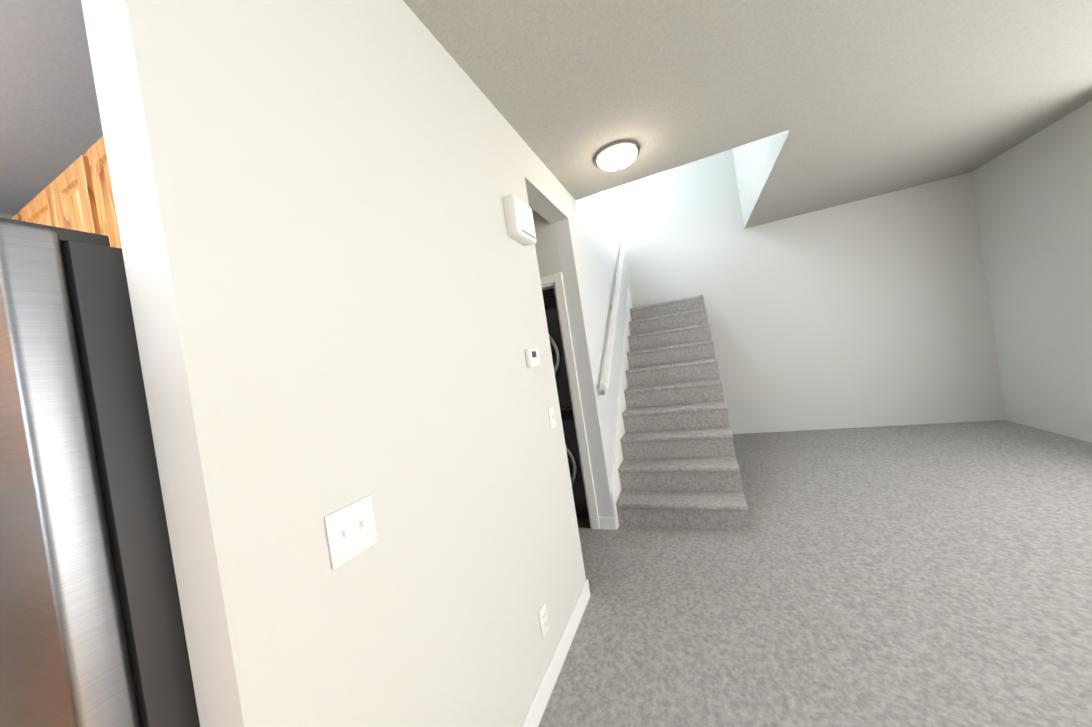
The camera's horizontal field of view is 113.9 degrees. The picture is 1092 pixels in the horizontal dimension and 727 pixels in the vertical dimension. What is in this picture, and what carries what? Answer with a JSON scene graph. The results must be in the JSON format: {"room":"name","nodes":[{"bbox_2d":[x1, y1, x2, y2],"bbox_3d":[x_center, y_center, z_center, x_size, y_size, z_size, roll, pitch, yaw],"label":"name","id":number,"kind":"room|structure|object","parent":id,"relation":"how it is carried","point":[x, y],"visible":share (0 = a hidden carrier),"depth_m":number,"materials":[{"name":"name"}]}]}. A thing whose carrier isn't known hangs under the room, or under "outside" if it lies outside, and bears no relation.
{"room":"living room","nodes":[
{"label":"living room","id":0,"kind":"room"},
{"bbox_2d":[0,213,12,218],"bbox_3d":[-3.469,0.566,1.106,0.150,2.750,2.820,-8,1,23],"label":"wall","id":1,"kind":"structure","parent":0,"point":[6,216],"depth_m":2.09,"materials":[{"name":"grey paint"}]},
{"bbox_2d":[11,190,50,225],"bbox_3d":[-1.985,-0.202,1.641,0.392,1.070,0.349,-8,1,23],"label":"upper cabinet","id":2,"kind":"object","parent":0,"relation":"attached to","point":[35,211],"depth_m":1.48,"materials":[{"name":"brown wood"}]},
{"bbox_2d":[43,158,90,232],"bbox_3d":[-1.661,-0.250,1.503,0.318,1.070,0.349,-8,1,23],"label":"upper cabinet","id":3,"kind":"object","parent":0,"relation":"attached to","point":[77,194],"depth_m":1.35,"materials":[{"name":"brown wood"}]},
{"bbox_2d":[81,0,632,726],"bbox_3d":[0.161,-1.246,2.992,0.150,5.200,5.180,-8,1,23],"label":"wall","id":4,"kind":"structure","parent":0,"point":[333,282],"depth_m":0.86,"materials":[{"name":"white paint"}]},
{"bbox_2d":[79,136,121,247],"bbox_3d":[-1.108,-0.584,1.248,0.978,0.570,0.349,-8,1,23],"label":"upper cabinet","id":5,"kind":"object","parent":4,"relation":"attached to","point":[96,175],"depth_m":1.25,"materials":[{"name":"brown wood"}]},
{"bbox_2d":[324,495,377,569],"bbox_3d":[-0.437,0.380,0.810,0.015,0.115,0.116,-8,1,23],"label":"light switch","id":6,"kind":"object","parent":4,"relation":"attached to","point":[351,530],"visible":1,"depth_m":0.80,"materials":[{"name":"white plastic"}]},
{"bbox_2d":[503,194,536,245],"bbox_3d":[-0.131,-0.739,1.848,0.068,0.200,0.220,-8,1,23],"label":"door chime","id":7,"kind":"object","parent":4,"relation":"attached to","point":[519,220],"visible":1,"depth_m":1.77,"materials":[{"name":"white plastic"}]},
{"bbox_2d":[525,348,540,367],"bbox_3d":[-0.065,-0.028,1.808,0.026,0.095,0.120,-8,1,23],"label":"thermostat","id":8,"kind":"object","parent":4,"relation":"attached to","point":[532,358],"visible":1,"depth_m":1.77,"materials":[{"name":"white plastic"}]},
{"bbox_2d":[539,602,548,638],"bbox_3d":[-0.007,1.131,1.565,0.008,0.115,0.070,-8,1,23],"label":"electrical outlet","id":9,"kind":"object","parent":4,"relation":"attached to","point":[543,618],"visible":1,"depth_m":1.56,"materials":[{"name":"white plastic"}]},
{"bbox_2d":[548,406,555,428],"bbox_3d":[0.038,0.296,1.952,0.015,0.115,0.070,-8,1,23],"label":"light switch","id":10,"kind":"object","parent":4,"relation":"attached to","point":[551,417],"visible":1,"depth_m":1.95,"materials":[{"name":"white plastic"}]},
{"bbox_2d":[521,579,589,726],"bbox_3d":[-0.065,1.381,1.343,0.018,0.108,1.639,-8,1,23],"label":"baseboard","id":11,"kind":"structure","parent":4,"relation":"attached to","point":[536,709],"depth_m":1.59,"materials":[{"name":"white wood"}]},
{"bbox_2d":[597,231,625,394],"bbox_3d":[0.778,-0.823,3.988,0.084,2.008,2.530,-8,1,23],"label":"handrail","id":12,"kind":"object","parent":4,"relation":"attached to","point":[608,362],"visible":1,"depth_m":3.49,"materials":[{"name":"white painted wood"}]},
{"bbox_2d":[610,287,631,528],"bbox_3d":[0.880,0.100,3.993,0.016,2.288,2.568,-8,1,23],"label":"trim","id":13,"kind":"structure","parent":4,"relation":"attached to","point":[616,489],"depth_m":3.46,"materials":[{"name":"white wood"}]},
{"bbox_2d":[0,0,1091,228],"bbox_3d":[-0.032,-2.645,1.789,6.750,2.550,7.355,-8,1,23],"label":"ceiling","id":14,"kind":"structure","parent":0,"point":[799,107],"depth_m":1.88,"materials":[{"name":"white paint"}]},
{"bbox_2d":[594,140,639,170],"bbox_3d":[0.490,-1.408,2.442,0.310,0.153,0.310,-8,1,23],"label":"ceiling light","id":15,"kind":"object","parent":14,"relation":"attached to","point":[618,155],"visible":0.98,"depth_m":2.37,"materials":[{"name":"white glass"}]},
{"bbox_2d":[530,207,598,514],"bbox_3d":[-0.973,0.162,3.433,2.700,2.750,0.115,-8,1,23],"label":"wall","id":16,"kind":"structure","parent":0,"point":[547,253],"depth_m":2.88,"materials":[{"name":"white paint"}]},
{"bbox_2d":[540,272,599,529],"bbox_3d":[-0.107,0.360,3.079,0.900,2.096,0.133,-8,1,23],"label":"door frame","id":17,"kind":"structure","parent":16,"relation":"attached to","point":[556,281],"depth_m":2.86,"materials":[{"name":"white wood"}]},
{"bbox_2d":[577,517,589,527],"bbox_3d":[0.157,1.408,3.591,1.100,0.064,1.100,-8,1,23],"label":"floor","id":18,"kind":"structure","parent":0,"point":[583,522],"depth_m":3.03,"materials":[{"name":"brown wood"}]},
{"bbox_2d":[543,295,588,516],"bbox_3d":[0.093,0.390,3.518,0.685,1.953,0.784,-8,1,23],"label":"dryer","id":19,"kind":"object","parent":18,"relation":"on","point":[565,404],"visible":0.17,"depth_m":3.09,"materials":[{"name":"grey metal"}]},
{"bbox_2d":[615,149,1005,433],"bbox_3d":[2.912,-1.682,4.693,3.900,5.200,0.120,-8,1,23],"label":"wall","id":20,"kind":"structure","parent":0,"point":[874,311],"depth_m":4.45,"materials":[{"name":"white paint"}]},
{"bbox_2d":[538,420,1091,726],"bbox_3d":[0.995,1.286,2.832,6.750,0.068,5.180,-8,1,23],"label":"floor carpet","id":21,"kind":"object","parent":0,"point":[931,575],"visible":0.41,"depth_m":1.81,"materials":[{"name":"grey carpet"}]},
{"bbox_2d":[616,295,750,530],"bbox_3d":[1.352,0.204,3.830,0.942,1.942,2.520,-8,1,23],"label":"stairs","id":22,"kind":"structure","parent":21,"relation":"on","point":[679,467],"depth_m":3.27,"materials":[{"name":"carpet"}]},
{"bbox_2d":[971,101,1091,442],"bbox_3d":[3.336,-1.704,0.524,0.120,5.200,7.475,-8,1,23],"label":"wall","id":23,"kind":"structure","parent":0,"point":[1033,197],"depth_m":3.27,"materials":[{"name":"white paint"}]},
{"bbox_3d":[-0.273,1.514,-0.220,6.750,0.060,2.905,-8,1,23],"label":"floor","id":24,"kind":"structure","parent":0,"visible":0},
{"bbox_2d":[0,217,199,726],"bbox_3d":[-1.036,0.681,1.051,0.905,1.790,0.811,-8,1,23],"label":"fridge","id":25,"kind":"object","parent":24,"relation":"on","point":[92,632],"visible":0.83,"depth_m":0.62,"materials":[{"name":"silver metal"}]}
]}

